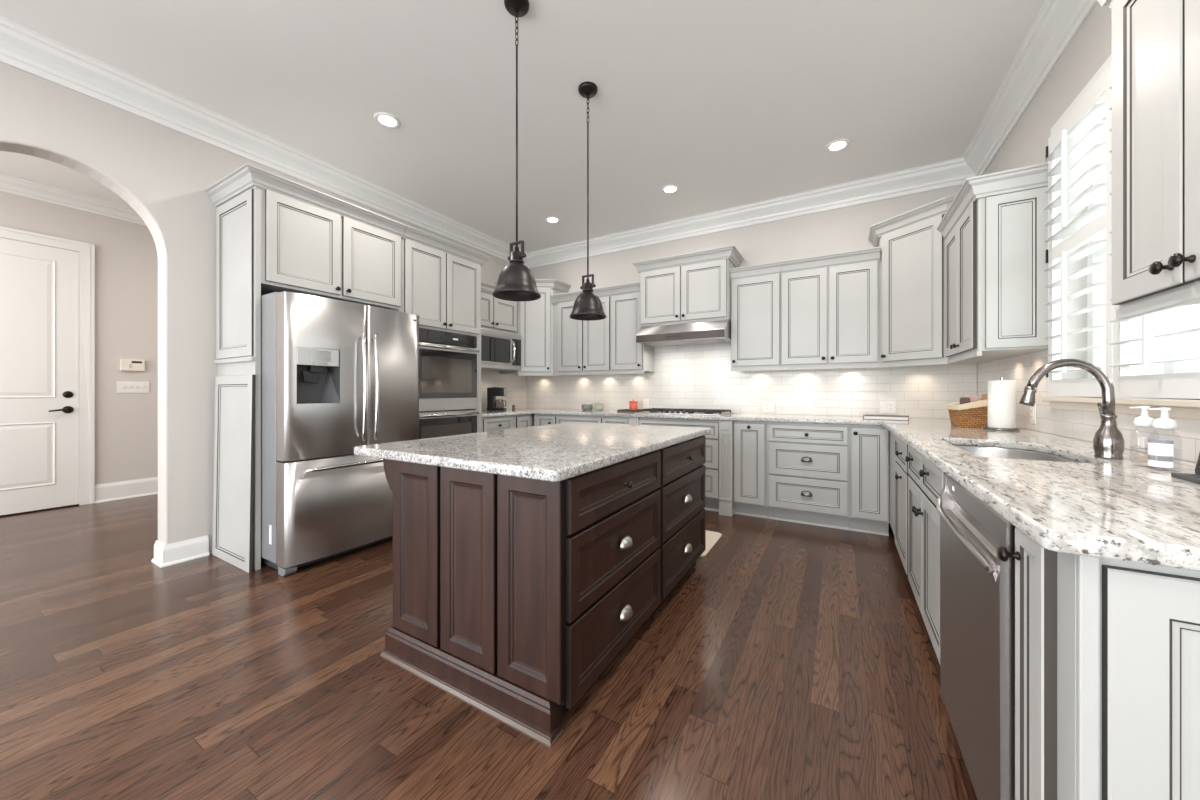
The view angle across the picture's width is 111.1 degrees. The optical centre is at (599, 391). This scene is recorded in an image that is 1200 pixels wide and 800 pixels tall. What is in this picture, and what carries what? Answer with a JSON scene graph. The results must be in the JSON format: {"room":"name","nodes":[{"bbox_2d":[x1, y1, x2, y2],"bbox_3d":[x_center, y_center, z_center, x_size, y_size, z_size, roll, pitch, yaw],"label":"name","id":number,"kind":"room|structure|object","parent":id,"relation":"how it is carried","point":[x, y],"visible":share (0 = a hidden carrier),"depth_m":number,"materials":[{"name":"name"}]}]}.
{"room":"kitchen","nodes":[
{"label":"kitchen","id":0,"kind":"room"},
{"bbox_2d":[0,151,130,206],"bbox_3d":[-4.218,-2.015,3.300,2.630,0.090,7.870,0,0,30],"label":"ceiling","id":1,"kind":"structure","parent":0,"point":[32,168],"depth_m":3.74,"materials":[{"name":"white paint"}]},
{"bbox_2d":[0,191,157,515],"bbox_3d":[-5.407,-0.415,3.991,0.120,3.110,7.870,0,0,30],"label":"wall","id":2,"kind":"structure","parent":0,"point":[126,258],"depth_m":4.37,"materials":[{"name":"grey paint"}]},
{"bbox_2d":[0,238,78,516],"bbox_3d":[-5.449,-0.134,3.725,0.066,2.547,0.928,0,0,30],"label":"door","id":3,"kind":"structure","parent":2,"relation":"in","point":[39,284],"depth_m":3.93,"materials":[{"name":"white wood"}]},
{"bbox_2d":[0,226,94,504],"bbox_3d":[-5.468,-0.185,3.736,0.032,2.650,1.128,0,0,30],"label":"trim","id":4,"kind":"structure","parent":2,"relation":"attached to","point":[86,251],"depth_m":4.17,"materials":[{"name":"white wood"}]},
{"bbox_2d":[0,173,145,225],"bbox_3d":[-5.098,-1.903,4.303,0.100,0.135,6.720,0,0,30],"label":"trim","id":5,"kind":"structure","parent":2,"relation":"attached to","point":[9,184],"depth_m":4.05,"materials":[{"name":"white wood"}]},
{"bbox_2d":[95,477,157,502],"bbox_3d":[-4.315,1.048,5.724,0.028,0.185,3.475,0,0,30],"label":"baseboard","id":6,"kind":"structure","parent":2,"relation":"attached to","point":[106,492],"depth_m":4.40,"materials":[{"name":"white wood"}]},
{"bbox_2d":[120,359,144,370],"bbox_3d":[-5.053,-0.290,4.450,0.030,0.124,0.176,0,0,30],"label":"alarm keypad","id":7,"kind":"object","parent":2,"relation":"attached to","point":[125,364],"visible":1,"depth_m":4.44,"materials":[{"name":"beige plastic"}]},
{"bbox_2d":[117,381,148,392],"bbox_3d":[-5.057,-0.054,4.457,0.016,0.119,0.226,0,0,30],"label":"switch plate","id":8,"kind":"object","parent":2,"relation":"attached to","point":[122,386],"visible":1,"depth_m":4.45,"materials":[{"name":"white plastic"}]},
{"bbox_2d":[0,62,526,553],"bbox_3d":[-2.471,-0.390,3.529,0.182,3.060,5.420,0,0,30],"label":"wall","id":9,"kind":"structure","parent":0,"point":[163,173],"depth_m":2.75,"materials":[{"name":"grey paint"}]},
{"bbox_2d":[0,16,527,265],"bbox_3d":[-3.177,-1.833,2.031,0.125,0.175,8.720,0,0,30],"label":"trim","id":10,"kind":"structure","parent":9,"relation":"attached to","point":[22,48],"depth_m":2.81,"materials":[{"name":"white wood"}]},
{"bbox_2d":[481,282,516,333],"bbox_3d":[-1.376,-0.981,4.877,0.378,0.505,0.868,0,0,30],"label":"upper cabinet","id":11,"kind":"object","parent":9,"relation":"attached to","point":[496,314],"visible":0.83,"depth_m":4.85,"materials":[{"name":"white paint"}]},
{"bbox_2d":[481,327,520,370],"bbox_3d":[-1.318,-0.498,4.889,0.439,0.452,0.762,0,0,30],"label":"microwave","id":12,"kind":"object","parent":9,"relation":"attached to","point":[500,350],"visible":0.68,"depth_m":4.83,"materials":[{"name":"silver metal"}]},
{"bbox_2d":[0,494,976,799],"bbox_3d":[-1.978,1.190,2.190,8.020,0.100,10.600,0,0,30],"label":"floor","id":13,"kind":"structure","parent":0,"point":[790,660],"depth_m":1.59,"materials":[{"name":"brown wood"}]},
{"bbox_2d":[204,163,406,572],"bbox_3d":[-2.193,-0.134,3.170,0.678,2.548,1.090,0,0,30],"label":"tall cabinet","id":14,"kind":"object","parent":13,"relation":"on","point":[275,233],"depth_m":2.79,"materials":[{"name":"white paint"}]},
{"bbox_2d":[261,291,418,575],"bbox_3d":[-1.995,0.258,3.087,0.909,1.765,0.936,0,0,30],"label":"refrigerator","id":15,"kind":"object","parent":13,"relation":"on","point":[338,376],"visible":0.8,"depth_m":2.71,"materials":[{"name":"grey metal"}]},
{"bbox_2d":[402,225,490,432],"bbox_3d":[-1.676,-0.134,4.061,0.678,2.548,0.966,0,0,30],"label":"tall cabinet","id":16,"kind":"object","parent":13,"relation":"on","point":[441,278],"visible":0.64,"depth_m":3.84,"materials":[{"name":"white paint"}]},
{"bbox_2d":[419,328,479,438],"bbox_3d":[-1.668,0.122,4.016,0.642,1.380,0.742,0,0,30],"label":"double wall oven","id":17,"kind":"object","parent":16,"relation":"in","point":[448,361],"visible":0.52,"depth_m":3.87,"materials":[{"name":"grey metal"}]},
{"bbox_2d":[481,414,531,431],"bbox_3d":[-1.267,0.701,4.781,0.658,0.878,0.822,0,0,30],"label":"base cabinet","id":18,"kind":"object","parent":13,"relation":"on","point":[495,423],"visible":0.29,"depth_m":4.58,"materials":[{"name":"white paint"}]},
{"bbox_2d":[380,436,705,747],"bbox_3d":[-0.168,0.712,2.291,1.118,0.857,1.677,0,0,30],"label":"kitchen island","id":19,"kind":"object","parent":13,"relation":"on","point":[512,596],"visible":0.91,"depth_m":1.57,"materials":[{"name":"brown wood"}]},
{"bbox_2d":[354,422,709,481],"bbox_3d":[-0.176,0.263,2.325,1.130,0.038,1.775,0,0,30],"label":"island countertop","id":20,"kind":"structure","parent":19,"relation":"on","point":[561,451],"depth_m":1.78,"materials":[{"name":"grey stone"}]},
{"bbox_2d":[534,414,556,425],"bbox_3d":[-0.516,0.701,5.142,0.338,0.878,0.658,0,0,30],"label":"base cabinet","id":21,"kind":"object","parent":13,"relation":"on","point":[539,419],"visible":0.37,"depth_m":4.89,"materials":[{"name":"white paint"}]},
{"bbox_2d":[557,415,602,423],"bbox_3d":[-0.100,0.701,4.901,0.618,0.878,0.658,0,0,30],"label":"base cabinet","id":22,"kind":"object","parent":13,"relation":"on","point":[560,418],"visible":0.03,"depth_m":4.65,"materials":[{"name":"white paint"}]},
{"bbox_2d":[603,416,627,423],"bbox_3d":[0.311,0.701,4.662,0.326,0.878,0.658,0,0,30],"label":"base cabinet","id":23,"kind":"object","parent":13,"relation":"on","point":[606,419],"visible":0.05,"depth_m":4.41,"materials":[{"name":"white paint"}]},
{"bbox_2d":[628,417,734,516],"bbox_3d":[0.911,0.701,4.308,1.062,0.878,0.667,0,0,30],"label":"base cabinet","id":24,"kind":"object","parent":13,"relation":"on","point":[719,464],"visible":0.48,"depth_m":3.85,"materials":[{"name":"white paint"}]},
{"bbox_2d":[700,530,721,556],"bbox_3d":[0.496,1.134,3.262,0.820,0.012,0.540,0,0,30],"label":"floor mat","id":25,"kind":"object","parent":13,"relation":"on","point":[712,537],"visible":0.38,"depth_m":3.15,"materials":[{"name":"beige fabric"}]},
{"bbox_2d":[734,421,767,517],"bbox_3d":[1.496,0.701,3.973,0.283,0.878,0.658,0,0,30],"label":"base cabinet","id":26,"kind":"object","parent":13,"relation":"on","point":[750,437],"visible":0.91,"depth_m":3.73,"materials":[{"name":"white paint"}]},
{"bbox_2d":[767,422,849,529],"bbox_3d":[1.895,0.701,3.742,0.634,0.878,0.658,0,0,30],"label":"base cabinet","id":27,"kind":"object","parent":13,"relation":"on","point":[808,464],"visible":0.98,"depth_m":3.48,"materials":[{"name":"white paint"}]},
{"bbox_2d":[850,425,888,535],"bbox_3d":[2.284,0.701,3.516,0.262,0.878,0.658,0,0,30],"label":"base cabinet","id":28,"kind":"object","parent":13,"relation":"on","point":[869,444],"visible":0.79,"depth_m":3.28,"materials":[{"name":"white paint"}]},
{"bbox_2d":[890,431,909,574],"bbox_3d":[2.234,0.701,2.573,0.698,0.878,1.122,0,0,30],"label":"base cabinet","id":29,"kind":"object","parent":13,"relation":"on","point":[899,474],"visible":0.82,"depth_m":2.57,"materials":[{"name":"white paint"}]},
{"bbox_2d":[905,445,945,663],"bbox_3d":[1.712,0.701,1.675,0.698,0.878,0.952,0,0,30],"label":"base cabinet","id":30,"kind":"object","parent":13,"relation":"on","point":[925,480],"visible":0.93,"depth_m":1.78,"materials":[{"name":"white paint"}]},
{"bbox_2d":[936,474,1015,799],"bbox_3d":[1.291,0.704,1.006,0.653,0.872,0.622,0,0,30],"label":"dishwasher","id":31,"kind":"object","parent":13,"relation":"on","point":[977,588],"visible":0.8,"depth_m":1.03,"materials":[{"name":"grey metal"}]},
{"bbox_2d":[997,527,1199,799],"bbox_3d":[1.100,0.701,0.621,0.698,0.878,0.228,0,0,30],"label":"base cabinet","id":32,"kind":"object","parent":13,"relation":"on","point":[1107,651],"visible":0.84,"depth_m":0.66,"materials":[{"name":"white paint"}]},
{"bbox_2d":[481,408,1199,570],"bbox_3d":[0.147,0.243,3.070,4.804,0.035,3.557,0,0,30],"label":"countertop","id":33,"kind":"structure","parent":32,"relation":"on","point":[1120,510],"depth_m":0.98,"materials":[{"name":"beige stone"}]},
{"bbox_2d":[487,387,506,410],"bbox_3d":[-1.247,0.083,5.008,0.226,0.286,0.150,0,0,0],"label":"coffee maker","id":34,"kind":"object","parent":33,"relation":"on","point":[492,392],"visible":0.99,"depth_m":4.93,"materials":[{"name":"black plastic"}]},
{"bbox_2d":[581,402,592,409],"bbox_3d":[-0.160,0.173,5.100,0.140,0.106,0.140,0,0,30],"label":"lidded jar","id":35,"kind":"object","parent":33,"relation":"on","point":[585,406],"visible":0.98,"depth_m":5.05,"materials":[{"name":"grey ceramic"}]},
{"bbox_2d":[595,401,602,410],"bbox_3d":[-0.016,0.165,5.040,0.104,0.122,0.104,0,0,30],"label":"lidded jar","id":36,"kind":"object","parent":33,"relation":"on","point":[598,406],"visible":1,"depth_m":5.00,"materials":[{"name":"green ceramic"}]},
{"bbox_2d":[617,409,643,411],"bbox_3d":[0.387,0.214,4.748,0.304,0.024,0.244,0,0,30],"label":"serving tray","id":37,"kind":"object","parent":33,"relation":"on","point":[618,410],"visible":0.58,"depth_m":4.67,"materials":[{"name":"brown paint"}]},
{"bbox_2d":[629,399,637,409],"bbox_3d":[0.389,0.152,4.770,0.104,0.132,0.104,0,0,30],"label":"canister","id":38,"kind":"object","parent":37,"relation":"on","point":[633,405],"visible":0.84,"depth_m":4.73,"materials":[{"name":"red ceramic"}]},
{"bbox_2d":[635,408,732,415],"bbox_3d":[0.886,0.206,4.348,0.915,0.040,0.500,0,0,30],"label":"gas cooktop","id":39,"kind":"object","parent":33,"relation":"in","point":[713,412],"visible":1,"depth_m":4.24,"materials":[{"name":"silver metal"}]},
{"bbox_2d":[635,411,732,415],"bbox_3d":[0.886,0.221,4.348,0.915,0.010,0.500,0,0,30],"label":"tray","id":40,"kind":"object","parent":39,"relation":"on","point":[711,413],"depth_m":4.13,"materials":[{"name":"silver metal"}]},
{"bbox_2d":[863,414,908,420],"bbox_3d":[2.377,0.211,3.419,0.304,0.030,0.220,0,0,38],"label":"hardcover book","id":41,"kind":"object","parent":33,"relation":"on","point":[867,416],"visible":0.95,"depth_m":3.35,"materials":[{"name":"grey paper"}]},
{"bbox_2d":[946,398,987,427],"bbox_3d":[2.423,0.128,2.664,0.234,0.196,0.188,0,0,22],"label":"wicker basket","id":42,"kind":"object","parent":33,"relation":"on","point":[973,414],"visible":0.59,"depth_m":2.61,"materials":[{"name":"brown wicker"}]},
{"bbox_2d":[959,397,969,404],"bbox_3d":[2.364,0.126,2.666,0.054,0.182,0.016,0,0,30],"label":"snack packet","id":43,"kind":"object","parent":42,"relation":"in","point":[963,400],"visible":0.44,"depth_m":2.66,"materials":[{"name":"brown"}]},
{"bbox_2d":[968,396,977,402],"bbox_3d":[2.430,0.120,2.682,0.054,0.193,0.016,0,0,22],"label":"snack packet","id":44,"kind":"object","parent":42,"relation":"in","point":[972,398],"visible":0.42,"depth_m":2.67,"materials":[{"name":"pink"}]},
{"bbox_2d":[981,394,987,399],"bbox_3d":[2.473,0.114,2.632,0.054,0.205,0.016,0,0,14],"label":"snack packet","id":45,"kind":"object","parent":42,"relation":"in","point":[983,396],"visible":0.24,"depth_m":2.63,"materials":[{"name":"beige"}]},
{"bbox_2d":[983,377,1019,430],"bbox_3d":[2.387,0.068,2.447,0.160,0.314,0.160,0,0,30],"label":"paper towel holder","id":46,"kind":"object","parent":33,"relation":"on","point":[1001,393],"visible":1,"depth_m":2.40,"materials":[{"name":"white paper"}]},
{"bbox_2d":[954,445,1079,462],"bbox_3d":[1.652,0.351,1.660,0.390,0.178,0.760,0,0,30],"label":"undermount sink","id":47,"kind":"object","parent":33,"relation":"in","point":[993,452],"visible":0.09,"depth_m":1.89,"materials":[{"name":"silver metal"}]},
{"bbox_2d":[1019,359,1124,459],"bbox_3d":[1.665,0.054,1.470,0.255,0.344,0.113,0,0,30],"label":"kitchen faucet","id":48,"kind":"object","parent":33,"relation":"on","point":[1108,441],"visible":1,"depth_m":1.40,"materials":[{"name":"silver metal"}]},
{"bbox_2d":[1129,406,1159,464],"bbox_3d":[1.648,0.134,1.246,0.046,0.184,0.056,0,0,-44],"label":"soap bottle","id":49,"kind":"object","parent":33,"relation":"on","point":[1144,419],"visible":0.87,"depth_m":1.24,"materials":[{"name":"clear plastic"}]},
{"bbox_2d":[1148,407,1181,471],"bbox_3d":[1.634,0.135,1.191,0.061,0.181,0.051,0,0,30],"label":"soap bottle","id":50,"kind":"object","parent":33,"relation":"on","point":[1160,452],"visible":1,"depth_m":1.18,"materials":[{"name":"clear plastic"}]},
{"bbox_2d":[1171,452,1199,483],"bbox_3d":[1.511,0.159,0.979,0.100,0.134,0.224,0,0,30],"label":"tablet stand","id":51,"kind":"object","parent":33,"relation":"on","point":[1195,477],"visible":1,"depth_m":1.07,"materials":[{"name":"grey plastic"}]},
{"bbox_2d":[0,0,1044,251],"bbox_3d":[-1.143,-1.980,0.849,5.130,0.120,9.020,0,0,30],"label":"ceiling","id":52,"kind":"structure","parent":0,"point":[727,103],"depth_m":2.57,"materials":[{"name":"white paint"}]},
{"bbox_2d":[374,112,400,128],"bbox_3d":[-1.503,-1.915,2.908,0.172,0.010,0.172,0,0,30],"label":"recessed light","id":53,"kind":"object","parent":52,"relation":"in","point":[387,120],"visible":1,"depth_m":2.90,"materials":[{"name":"white plastic"}]},
{"bbox_2d":[492,0,540,300],"bbox_3d":[-0.410,-1.196,2.031,0.236,1.448,0.236,0,0,30],"label":"pendant light","id":54,"kind":"object","parent":52,"relation":"hanging from","point":[516,281],"visible":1,"depth_m":2.01,"materials":[{"name":"black metal"}]},
{"bbox_2d":[509,246,523,263],"bbox_3d":[-0.410,-0.675,2.031,0.072,0.084,0.072,0,0,30],"label":"socket","id":55,"kind":"object","parent":54,"relation":"attached to","point":[516,257],"depth_m":2.01,"materials":[{"name":"brown metal"}]},
{"bbox_2d":[545,216,559,222],"bbox_3d":[-0.528,-1.915,4.586,0.172,0.010,0.172,0,0,30],"label":"recessed light","id":56,"kind":"object","parent":52,"relation":"in","point":[551,219],"visible":1,"depth_m":4.57,"materials":[{"name":"white plastic"}]},
{"bbox_2d":[569,81,605,320],"bbox_3d":[-0.076,-1.196,2.606,0.236,1.448,0.236,0,0,30],"label":"pendant light","id":57,"kind":"object","parent":52,"relation":"hanging from","point":[587,306],"visible":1,"depth_m":2.58,"materials":[{"name":"black metal"}]},
{"bbox_2d":[582,279,593,291],"bbox_3d":[-0.076,-0.675,2.606,0.072,0.084,0.072,0,0,30],"label":"socket","id":58,"kind":"object","parent":57,"relation":"attached to","point":[587,287],"depth_m":2.58,"materials":[{"name":"brown metal"}]},
{"bbox_2d":[661,184,679,193],"bbox_3d":[0.665,-1.915,3.893,0.172,0.010,0.172,0,0,30],"label":"recessed light","id":59,"kind":"object","parent":52,"relation":"in","point":[668,189],"visible":1,"depth_m":3.89,"materials":[{"name":"white plastic"}]},
{"bbox_2d":[825,139,849,152],"bbox_3d":[1.850,-1.915,3.204,0.172,0.010,0.172,0,0,30],"label":"recessed light","id":60,"kind":"object","parent":52,"relation":"in","point":[838,145],"visible":1,"depth_m":3.20,"materials":[{"name":"white plastic"}]},
{"bbox_2d":[527,184,976,517],"bbox_3d":[1.081,-0.390,4.678,5.130,3.060,0.163,0,0,30],"label":"wall","id":61,"kind":"structure","parent":0,"point":[696,376],"depth_m":4.24,"materials":[{"name":"white tile"}]},
{"bbox_2d":[495,279,570,375],"bbox_3d":[-0.866,-0.807,5.369,0.766,1.201,0.621,0,0,30],"label":"upper cabinet","id":62,"kind":"object","parent":61,"relation":"attached to","point":[534,318],"visible":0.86,"depth_m":5.18,"materials":[{"name":"white paint"}]},
{"bbox_2d":[550,287,610,375],"bbox_3d":[-0.173,-0.710,5.104,0.830,1.005,0.383,0,0,30],"label":"upper cabinet","id":63,"kind":"object","parent":61,"relation":"attached to","point":[580,347],"visible":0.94,"depth_m":4.97,"materials":[{"name":"white paint"}]},
{"bbox_2d":[608,282,654,373],"bbox_3d":[0.368,-0.710,4.789,0.420,1.005,0.383,0,0,30],"label":"upper cabinet","id":64,"kind":"object","parent":61,"relation":"attached to","point":[628,356],"visible":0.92,"depth_m":4.67,"materials":[{"name":"white paint"}]},
{"bbox_2d":[643,399,648,407],"bbox_3d":[0.545,0.135,4.890,0.070,0.114,0.010,0,0,30],"label":"wall outlet","id":65,"kind":"object","parent":61,"relation":"attached to","point":[645,401],"visible":1,"depth_m":4.89,"materials":[{"name":"white plastic"}]},
{"bbox_2d":[632,245,743,325],"bbox_3d":[0.932,-1.060,4.402,1.078,0.687,0.486,0,0,30],"label":"upper cabinet","id":66,"kind":"object","parent":61,"relation":"attached to","point":[695,286],"visible":0.97,"depth_m":4.20,"materials":[{"name":"white paint"}]},
{"bbox_2d":[636,319,730,346],"bbox_3d":[0.919,-0.617,4.379,0.934,0.194,0.538,0,0,30],"label":"range hood","id":67,"kind":"object","parent":66,"relation":"attached to","point":[711,331],"visible":0.88,"depth_m":4.19,"materials":[{"name":"silver metal"}]},
{"bbox_2d":[527,157,974,267],"bbox_3d":[1.015,-1.833,4.565,4.830,0.175,0.125,0,0,30],"label":"trim","id":68,"kind":"structure","parent":61,"relation":"attached to","point":[953,172],"depth_m":4.13,"materials":[{"name":"white wood"}]},
{"bbox_2d":[729,261,780,370],"bbox_3d":[1.565,-0.710,4.094,0.460,1.005,0.383,0,0,30],"label":"upper cabinet","id":69,"kind":"object","parent":61,"relation":"attached to","point":[755,289],"visible":0.93,"depth_m":3.96,"materials":[{"name":"white paint"}]},
{"bbox_2d":[763,401,775,411],"bbox_3d":[1.729,0.150,4.202,0.116,0.114,0.010,0,0,30],"label":"wall outlet","id":70,"kind":"object","parent":61,"relation":"attached to","point":[768,406],"visible":1,"depth_m":4.20,"materials":[{"name":"white plastic"}]},
{"bbox_2d":[780,247,879,369],"bbox_3d":[2.098,-0.710,3.785,0.770,1.005,0.383,0,0,30],"label":"upper cabinet","id":71,"kind":"object","parent":61,"relation":"attached to","point":[830,303],"visible":1,"depth_m":3.64,"materials":[{"name":"white paint"}]},
{"bbox_2d":[880,401,895,412],"bbox_3d":[2.590,0.135,3.702,0.116,0.114,0.010,0,0,30],"label":"wall outlet","id":72,"kind":"object","parent":61,"relation":"attached to","point":[885,406],"visible":1,"depth_m":3.70,"materials":[{"name":"white plastic"}]},
{"bbox_2d":[889,403,892,410],"bbox_3d":[2.608,0.135,3.688,0.034,0.068,0.003,0,0,30],"label":"receptacle","id":73,"kind":"object","parent":72,"relation":"attached to","point":[890,404],"depth_m":3.69,"materials":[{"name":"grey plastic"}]},
{"bbox_2d":[868,195,1001,367],"bbox_3d":[2.626,-0.807,3.296,0.766,1.201,0.698,0,0,30],"label":"upper cabinet","id":74,"kind":"object","parent":61,"relation":"attached to","point":[912,248],"visible":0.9,"depth_m":3.22,"materials":[{"name":"white paint"}]},
{"bbox_2d":[977,2,1199,462],"bbox_3d":[1.833,-0.390,1.028,0.162,3.060,5.420,0,0,30],"label":"wall","id":75,"kind":"structure","parent":0,"point":[1091,46],"depth_m":2.11,"materials":[{"name":"grey paint"}]},
{"bbox_2d":[937,162,1047,363],"bbox_3d":[2.446,-0.710,2.596,0.373,1.005,0.825,0,0,30],"label":"upper cabinet","id":76,"kind":"object","parent":75,"relation":"attached to","point":[994,232],"visible":0.95,"depth_m":2.31,"materials":[{"name":"white paint"}]},
{"bbox_2d":[963,0,1097,175],"bbox_3d":[0.891,-1.833,-0.333,0.125,0.175,8.720,0,0,30],"label":"trim","id":77,"kind":"structure","parent":75,"relation":"attached to","point":[1057,22],"depth_m":2.36,"materials":[{"name":"white wood"}]},
{"bbox_2d":[1030,405,1035,423],"bbox_3d":[2.537,0.130,2.412,0.010,0.114,0.070,0,0,30],"label":"wall outlet","id":78,"kind":"object","parent":75,"relation":"attached to","point":[1032,408],"visible":0.89,"depth_m":2.40,"materials":[{"name":"white plastic"}]},
{"bbox_2d":[1031,408,1033,419],"bbox_3d":[2.535,0.130,2.413,0.003,0.068,0.034,0,0,30],"label":"receptacle","id":79,"kind":"object","parent":78,"relation":"attached to","point":[1032,409],"depth_m":2.41,"materials":[{"name":"grey plastic"}]},
{"bbox_2d":[1042,54,1199,419],"bbox_3d":[2.133,-0.659,1.606,0.185,1.494,1.320,0,0,30],"label":"window","id":80,"kind":"structure","parent":75,"relation":"in","point":[1176,346],"depth_m":1.82,"materials":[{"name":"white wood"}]},
{"bbox_2d":[1044,62,1112,397],"bbox_3d":[2.215,-0.652,1.901,0.117,1.355,0.588,0,0,33],"label":"plantation shutter","id":81,"kind":"object","parent":80,"relation":"attached to","point":[1075,140],"visible":0.74,"depth_m":1.89,"materials":[{"name":"white wood"}]},
{"bbox_2d":[1109,85,1199,399],"bbox_3d":[1.914,-0.652,1.383,0.117,1.355,0.598,0,0,33],"label":"plantation shutter","id":82,"kind":"object","parent":80,"relation":"attached to","point":[1170,386],"visible":0.24,"depth_m":1.43,"materials":[{"name":"white wood"}]},
{"bbox_2d":[1097,0,1199,319],"bbox_3d":[1.433,-0.710,0.852,0.373,1.005,0.730,0,0,30],"label":"upper cabinet","id":83,"kind":"object","parent":75,"relation":"attached to","point":[1156,43],"visible":1,"depth_m":1.03,"materials":[{"name":"white paint"}]},
{"bbox_3d":[-4.666,-0.390,-0.239,0.170,3.060,3.300,0,0,30],"label":"wall","id":84,"kind":"structure","parent":0,"visible":0},
{"bbox_2d":[151,535,208,567],"bbox_3d":[-4.148,1.073,0.625,0.198,0.135,5.315,0,0,30],"label":"baseboard","id":85,"kind":"structure","parent":84,"relation":"attached to","point":[182,551],"depth_m":2.76,"materials":[{"name":"white wood"}]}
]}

